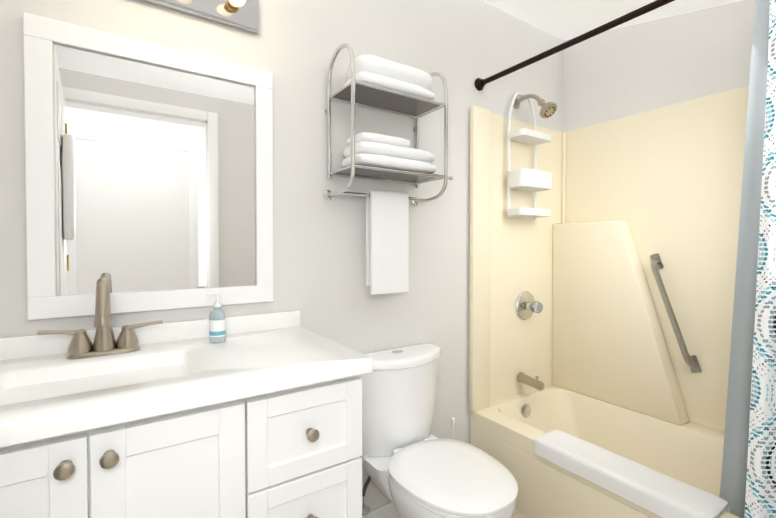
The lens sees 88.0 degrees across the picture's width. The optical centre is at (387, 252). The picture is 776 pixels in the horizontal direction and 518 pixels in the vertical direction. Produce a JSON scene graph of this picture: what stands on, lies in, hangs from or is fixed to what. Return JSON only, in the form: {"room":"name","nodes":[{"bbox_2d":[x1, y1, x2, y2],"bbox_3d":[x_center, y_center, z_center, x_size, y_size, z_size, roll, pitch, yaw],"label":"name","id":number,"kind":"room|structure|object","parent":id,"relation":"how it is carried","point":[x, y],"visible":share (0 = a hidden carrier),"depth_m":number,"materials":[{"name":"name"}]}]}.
{"room":"bathroom","nodes":[
{"label":"bathroom","id":0,"kind":"room"},
{"bbox_2d":[0,0,563,513],"bbox_3d":[-0.076,-0.069,1.714,2.820,2.460,0.120,-1,1,-34],"label":"wall","id":1,"kind":"structure","parent":0,"point":[460,46],"depth_m":1.57,"materials":[{"name":"paint"}]},
{"bbox_2d":[23,13,273,319],"bbox_3d":[-0.673,-0.225,1.225,0.647,0.793,0.022,-1,1,-34],"label":"wall mirror","id":2,"kind":"object","parent":1,"relation":"attached to","point":[148,176],"visible":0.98,"depth_m":1.19,"materials":[{"name":"white mirror"}]},
{"bbox_2d":[140,0,258,33],"bbox_3d":[-0.607,-0.801,1.209,0.450,0.110,0.107,-1,1,-34],"label":"sconce","id":3,"kind":"object","parent":1,"relation":"attached to","point":[241,14],"visible":1,"depth_m":1.29,"materials":[{"name":"silver metal"}]},
{"bbox_2d":[362,501,397,517],"bbox_3d":[0.030,1.111,1.723,0.855,0.100,0.014,-1,1,-34],"label":"baseboard","id":4,"kind":"structure","parent":1,"relation":"attached to","point":[387,510],"depth_m":1.68,"materials":[{"name":"white"}]},
{"bbox_2d":[323,43,452,205],"bbox_3d":[0.009,-0.475,1.565,0.471,0.544,0.209,-1,1,-34],"label":"shelf rack","id":5,"kind":"object","parent":1,"relation":"attached to","point":[354,92],"visible":0.96,"depth_m":1.53,"materials":[{"name":"silver metal"}]},
{"bbox_2d":[366,189,408,294],"bbox_3d":[0.000,-0.043,1.596,0.175,0.402,0.048,-1,1,-34],"label":"hanging towel","id":6,"kind":"object","parent":5,"relation":"hanging from","point":[387,241],"visible":1,"depth_m":1.57,"materials":[{"name":"white fabric"}]},
{"bbox_2d":[342,132,435,173],"bbox_3d":[0.007,-0.374,1.561,0.359,0.126,0.163,-1,1,-34],"label":"folded towel","id":7,"kind":"object","parent":5,"relation":"on","point":[379,150],"visible":0.88,"depth_m":1.48,"materials":[{"name":"white fabric"}]},
{"bbox_2d":[343,55,434,99],"bbox_3d":[0.007,-0.658,1.556,0.349,0.124,0.163,-1,1,-34],"label":"folded towel","id":8,"kind":"object","parent":5,"relation":"on","point":[382,72],"visible":0.73,"depth_m":1.48,"materials":[{"name":"white fabric"}]},
{"bbox_2d":[513,94,557,118],"bbox_3d":[0.743,-0.745,2.034,0.086,0.156,0.235,-1,1,-34],"label":"shower head","id":9,"kind":"object","parent":1,"relation":"attached to","point":[548,109],"visible":1,"depth_m":1.98},
{"bbox_2d":[507,92,551,218],"bbox_3d":[0.731,-0.506,2.064,0.250,0.653,0.116,-1,1,-34],"label":"shower caddy","id":10,"kind":"object","parent":9,"relation":"hanging from","point":[534,180],"visible":0.98,"depth_m":2.04,"materials":[{"name":"white plastic"}]},
{"bbox_2d":[475,0,674,90],"bbox_3d":[0.879,-0.818,1.329,0.060,0.060,1.559,-1,1,-34],"label":"shower rod","id":11,"kind":"object","parent":1,"relation":"attached to","point":[480,83],"visible":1,"depth_m":1.54,"materials":[{"name":"black metal"}]},
{"bbox_2d":[719,0,769,517],"bbox_3d":[1.151,0.041,1.076,0.135,1.640,0.454,-1,1,-34],"label":"curtain liner","id":12,"kind":"object","parent":11,"relation":"hanging from","point":[734,469],"visible":0.6,"depth_m":1.20,"materials":[{"name":"grey plastic"}]},
{"bbox_2d":[744,0,775,517],"bbox_3d":[1.110,0.122,0.902,0.160,1.904,0.448,-1,1,-34],"label":"shower curtain","id":13,"kind":"object","parent":11,"relation":"hanging from","point":[760,499],"visible":1,"depth_m":1.04,"materials":[{"name":"multicoloured fabric"}]},
{"bbox_2d":[481,0,740,39],"bbox_3d":[0.271,-1.267,0.290,4.000,0.498,2.840,-1,1,-34],"label":"ceiling","id":14,"kind":"structure","parent":0,"point":[565,19],"depth_m":1.97,"materials":[{"name":"paint"}]},
{"bbox_2d":[563,0,755,131],"bbox_3d":[1.553,-0.069,1.706,0.120,2.460,1.700,-1,1,-34],"label":"wall","id":15,"kind":"structure","parent":0,"point":[616,73],"depth_m":1.95,"materials":[{"name":"paint"}]},
{"bbox_3d":[0.349,1.236,0.215,4.000,0.100,3.120,-1,1,-34],"label":"floor","id":16,"kind":"structure","parent":0,"visible":0},
{"bbox_2d":[0,277,372,517],"bbox_3d":[-0.575,0.618,1.002,0.943,1.109,0.522,-1,1,-34],"label":"bathroom vanity","id":17,"kind":"object","parent":16,"relation":"on","point":[256,416],"visible":1,"depth_m":0.91,"materials":[{"name":"white wood"}]},
{"bbox_2d":[206,292,225,342],"bbox_3d":[-0.518,0.193,1.212,0.053,0.150,0.046,-1,1,-34],"label":"soap dispenser","id":18,"kind":"object","parent":17,"relation":"on","point":[217,326],"visible":1,"depth_m":1.20,"materials":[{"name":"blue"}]},
{"bbox_2d":[360,342,517,517],"bbox_3d":[0.170,0.783,1.439,0.462,0.766,0.621,-1,1,-34],"label":"toilet","id":19,"kind":"object","parent":16,"relation":"on","point":[413,466],"visible":0.85,"depth_m":1.49,"materials":[{"name":"white ceramic"}]},
{"bbox_2d":[451,417,454,439],"bbox_3d":[0.291,0.947,1.801,0.102,0.425,0.104,-1,1,-34],"label":"toilet brush","id":20,"kind":"object","parent":16,"relation":"on","point":[453,421],"visible":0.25,"depth_m":1.79,"materials":[{"name":"white plastic"}]},
{"bbox_2d":[469,85,748,517],"bbox_3d":[1.139,0.234,1.521,0.775,1.859,1.553,-1,1,-34],"label":"bathtub","id":21,"kind":"object","parent":16,"relation":"on","point":[593,345],"visible":0.79,"depth_m":1.96,"materials":[{"name":"beige plastic"}]},
{"bbox_2d":[521,403,530,417],"bbox_3d":[0.719,0.820,2.086,0.072,0.072,0.016,-1,1,-34],"label":"overflow drain cover","id":22,"kind":"object","parent":21,"relation":"attached to","point":[526,410],"visible":1,"depth_m":2.08,"materials":[{"name":"silver metal"}]},
{"bbox_2d":[516,291,542,319],"bbox_3d":[0.769,0.286,2.139,0.156,0.156,0.093,-1,1,-34],"label":"shower valve","id":23,"kind":"object","parent":21,"relation":"attached to","point":[527,305],"visible":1,"depth_m":2.14,"materials":[{"name":"silver metal"}]},
{"bbox_2d":[517,372,544,389],"bbox_3d":[0.748,0.668,2.103,0.056,0.068,0.139,-1,1,-34],"label":"tub spout","id":24,"kind":"object","parent":21,"relation":"attached to","point":[523,378],"visible":1,"depth_m":2.08,"materials":[{"name":"silver metal"}]},
{"bbox_2d":[534,430,729,517],"bbox_3d":[0.825,0.787,1.439,0.163,0.066,0.590,-1,1,-34],"label":"towel","id":25,"kind":"object","parent":21,"relation":"on","point":[653,491],"visible":1,"depth_m":1.37,"materials":[{"name":"white fabric"}]},
{"bbox_2d":[650,253,701,372],"bbox_3d":[1.322,0.273,1.870,0.061,0.543,0.217,-1,1,-34],"label":"grab bar","id":26,"kind":"object","parent":21,"relation":"attached to","point":[692,360],"visible":1,"depth_m":1.85,"materials":[{"name":"silver metal"}]}
]}

